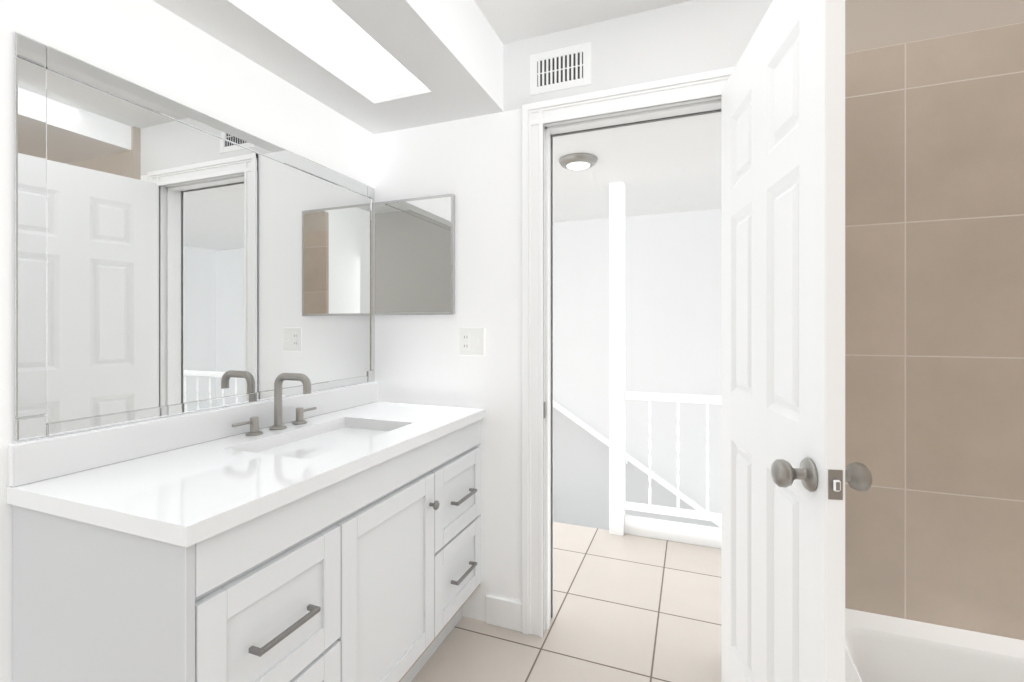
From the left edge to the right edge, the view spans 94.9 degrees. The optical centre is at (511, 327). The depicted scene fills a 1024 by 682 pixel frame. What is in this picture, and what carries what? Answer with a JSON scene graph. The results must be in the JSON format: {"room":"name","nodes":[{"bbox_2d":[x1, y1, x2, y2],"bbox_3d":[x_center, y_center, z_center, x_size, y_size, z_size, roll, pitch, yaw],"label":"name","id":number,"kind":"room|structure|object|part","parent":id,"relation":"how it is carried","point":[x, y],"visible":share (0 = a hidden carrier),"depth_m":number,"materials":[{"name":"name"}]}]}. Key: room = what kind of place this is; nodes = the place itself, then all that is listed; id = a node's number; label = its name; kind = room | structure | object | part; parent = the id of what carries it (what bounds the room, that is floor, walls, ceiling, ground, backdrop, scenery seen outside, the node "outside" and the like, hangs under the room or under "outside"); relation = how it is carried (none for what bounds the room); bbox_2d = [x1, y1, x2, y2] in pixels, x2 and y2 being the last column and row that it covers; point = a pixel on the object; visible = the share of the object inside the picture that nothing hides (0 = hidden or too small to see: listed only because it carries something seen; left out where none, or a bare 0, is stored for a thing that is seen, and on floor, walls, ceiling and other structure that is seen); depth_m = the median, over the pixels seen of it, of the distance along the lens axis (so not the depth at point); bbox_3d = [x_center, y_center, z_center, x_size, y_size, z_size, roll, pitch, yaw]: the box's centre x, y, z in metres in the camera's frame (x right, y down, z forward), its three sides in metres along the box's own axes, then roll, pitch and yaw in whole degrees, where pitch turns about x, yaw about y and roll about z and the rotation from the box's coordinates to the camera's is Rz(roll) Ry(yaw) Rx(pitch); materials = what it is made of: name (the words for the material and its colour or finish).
{"room":"bathroom","nodes":[
{"label":"bathroom","id":0,"kind":"room"},
{"bbox_2d":[0,0,373,681],"bbox_3d":[-1.090,0.033,1.134,0.120,2.386,2.477,0,0,21],"label":"wall","id":1,"kind":"structure","parent":0,"point":[154,46],"depth_m":1.25,"materials":[{"name":"paint"}]},
{"bbox_2d":[14,32,374,441],"bbox_3d":[-0.848,-0.193,1.579,0.010,0.882,1.221,0,0,21],"label":"vanity mirror","id":2,"kind":"object","parent":1,"relation":"attached to","point":[172,258],"visible":1,"depth_m":1.29,"materials":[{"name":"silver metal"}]},
{"bbox_2d":[153,0,502,133],"bbox_3d":[-0.735,-1.022,0.998,0.640,0.276,2.237,0,0,21],"label":"soffit","id":3,"kind":"structure","parent":0,"point":[448,54],"depth_m":1.59,"materials":[{"name":"paint"}]},
{"bbox_2d":[237,0,426,98],"bbox_3d":[-0.640,-0.905,1.247,0.260,0.006,1.210,0,0,21],"label":"ceiling light panel","id":4,"kind":"object","parent":3,"relation":"in","point":[331,34],"visible":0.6,"depth_m":1.49,"materials":[{"name":"white plastic"}]},
{"bbox_2d":[411,522,720,681],"bbox_3d":[0.034,1.276,1.663,5.600,0.100,4.270,0,0,21],"label":"floor","id":5,"kind":"structure","parent":0,"point":[629,608],"depth_m":1.93,"materials":[{"name":"beige tile"}]},
{"bbox_2d":[7,382,484,681],"bbox_3d":[-0.585,0.738,1.473,0.575,0.975,1.235,0,0,21],"label":"bathroom vanity","id":6,"kind":"object","parent":5,"relation":"on","point":[336,537],"visible":1,"depth_m":1.06,"materials":[{"name":"paint"}]},
{"bbox_2d":[7,382,484,547],"bbox_3d":[-0.593,0.358,1.476,0.558,0.214,1.235,0,0,21],"label":"countertop","id":7,"kind":"structure","parent":6,"relation":"on","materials":[{"name":"stone"}]},
{"bbox_2d":[232,373,316,435],"bbox_3d":[-0.732,0.245,1.556,0.163,0.187,0.334,0,0,21],"label":"faucet","id":8,"kind":"object","parent":7,"relation":"on","point":[304,379],"visible":1,"depth_m":1.56,"materials":[{"name":"silver metal"}]},
{"bbox_3d":[-0.477,0.638,0.996,0.032,0.010,0.160,0,0,21],"label":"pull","id":9,"kind":"part","parent":6,"relation":"part of","materials":[{"name":"grey metal"}]},
{"bbox_3d":[-0.259,0.592,1.565,0.030,0.030,0.030,0,0,21],"label":"door knob","id":10,"kind":"part","parent":6,"relation":"part of","materials":[{"name":"grey metal"}]},
{"bbox_3d":[-0.179,0.638,1.771,0.032,0.010,0.160,0,0,21],"label":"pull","id":11,"kind":"part","parent":6,"relation":"part of","materials":[{"name":"grey metal"}]},
{"bbox_3d":[-0.179,0.925,1.771,0.032,0.010,0.160,0,0,21],"label":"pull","id":12,"kind":"part","parent":6,"relation":"part of","materials":[{"name":"grey metal"}]},
{"bbox_2d":[609,182,624,535],"bbox_3d":[0.630,0.186,2.811,0.084,2.080,0.084,0,0,21],"label":"newel post","id":13,"kind":"object","parent":5,"relation":"on","point":[616,353],"visible":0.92,"depth_m":2.77,"materials":[{"name":"paint"}]},
{"bbox_2d":[624,391,720,548],"bbox_3d":[1.888,0.804,2.328,2.611,0.842,0.060,0,0,21],"label":"stair railing","id":14,"kind":"object","parent":5,"relation":"on","point":[696,534],"visible":0.23,"depth_m":2.68,"materials":[{"name":"paint"}]},
{"bbox_2d":[845,608,1023,681],"bbox_3d":[0.990,1.053,0.682,0.728,0.346,1.513,0,0,21],"label":"bathtub","id":15,"kind":"object","parent":5,"relation":"on","point":[881,648],"visible":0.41,"depth_m":1.32,"materials":[{"name":"ceramic"}]},
{"bbox_2d":[374,0,772,621],"bbox_3d":[0.135,0.033,1.926,5.600,2.386,0.120,0,0,21],"label":"wall","id":16,"kind":"structure","parent":0,"point":[473,165],"depth_m":1.94,"materials":[{"name":"paint"}]},
{"bbox_2d":[373,194,454,314],"bbox_3d":[-0.438,-0.309,2.069,0.412,0.512,0.020,0,0,21],"label":"medicine cabinet mirror","id":17,"kind":"object","parent":16,"relation":"attached to","point":[413,256],"visible":0.98,"depth_m":2.06,"materials":[{"name":"silver metal"}]},
{"bbox_2d":[460,328,483,355],"bbox_3d":[-0.170,0.060,1.970,0.114,0.117,0.016,0,0,21],"label":"outlet","id":18,"kind":"object","parent":16,"relation":"attached to","point":[471,341],"visible":1,"depth_m":1.97,"materials":[{"name":"plastic"}]},
{"bbox_2d":[486,595,521,614],"bbox_3d":[-1.182,1.168,2.502,2.727,0.115,0.012,0,0,21],"label":"baseboard","id":19,"kind":"structure","parent":16,"relation":"attached to","point":[497,603],"depth_m":1.91,"materials":[{"name":"paint"}]},
{"bbox_2d":[530,42,590,95],"bbox_3d":[0.187,-1.008,1.838,0.245,0.162,0.007,0,0,21],"label":"air vent","id":20,"kind":"object","parent":16,"relation":"in","point":[554,70],"visible":1,"depth_m":1.84,"materials":[{"name":"metal"}]},
{"bbox_2d":[522,67,734,637],"bbox_3d":[0.461,0.168,1.802,0.843,2.115,0.159,0,0,21],"label":"door frame","id":21,"kind":"structure","parent":16,"relation":"attached to","point":[536,116],"depth_m":1.87,"materials":[{"name":"paint"}]},
{"bbox_2d":[721,0,872,681],"bbox_3d":[0.706,0.205,1.244,0.241,2.025,0.716,0,0,21],"label":"door","id":22,"kind":"structure","parent":16,"relation":"in","point":[785,475],"depth_m":1.09,"materials":[{"name":"paint"}]},
{"bbox_2d":[474,0,691,43],"bbox_3d":[0.105,-1.210,0.676,2.680,0.100,2.477,0,0,21],"label":"ceiling","id":23,"kind":"structure","parent":0,"point":[509,21],"depth_m":1.73,"materials":[{"name":"paint"}]},
{"bbox_2d":[553,209,720,529],"bbox_3d":[0.821,1.486,3.711,5.600,4.680,0.122,0,0,21],"label":"wall","id":24,"kind":"structure","parent":0,"point":[672,302],"depth_m":3.58,"materials":[{"name":"paint"}]},
{"bbox_2d":[553,401,720,527],"bbox_3d":[1.414,1.347,3.374,3.673,2.364,0.086,0,0,21],"label":"handrail","id":25,"kind":"object","parent":24,"relation":"attached to","point":[633,461],"depth_m":3.52,"materials":[{"name":"paint"}]},
{"bbox_2d":[553,112,720,221],"bbox_3d":[0.500,-0.904,2.875,5.600,0.100,1.913,0,0,21],"label":"ceiling","id":26,"kind":"structure","parent":0,"point":[668,166],"depth_m":2.56,"materials":[{"name":"paint"}]},
{"bbox_2d":[559,153,597,169],"bbox_3d":[0.338,-0.834,2.398,0.194,0.039,0.194,0,0,21],"label":"recessed light","id":27,"kind":"object","parent":26,"relation":"in","point":[578,161],"visible":1,"depth_m":2.35,"materials":[{"name":"silver metal"}]},
{"bbox_2d":[845,0,1023,639],"bbox_3d":[1.274,0.033,1.405,0.780,2.386,0.037,0,0,21],"label":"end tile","id":28,"kind":"structure","parent":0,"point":[934,281],"depth_m":1.39,"materials":[{"name":"beige tile"}]}
]}

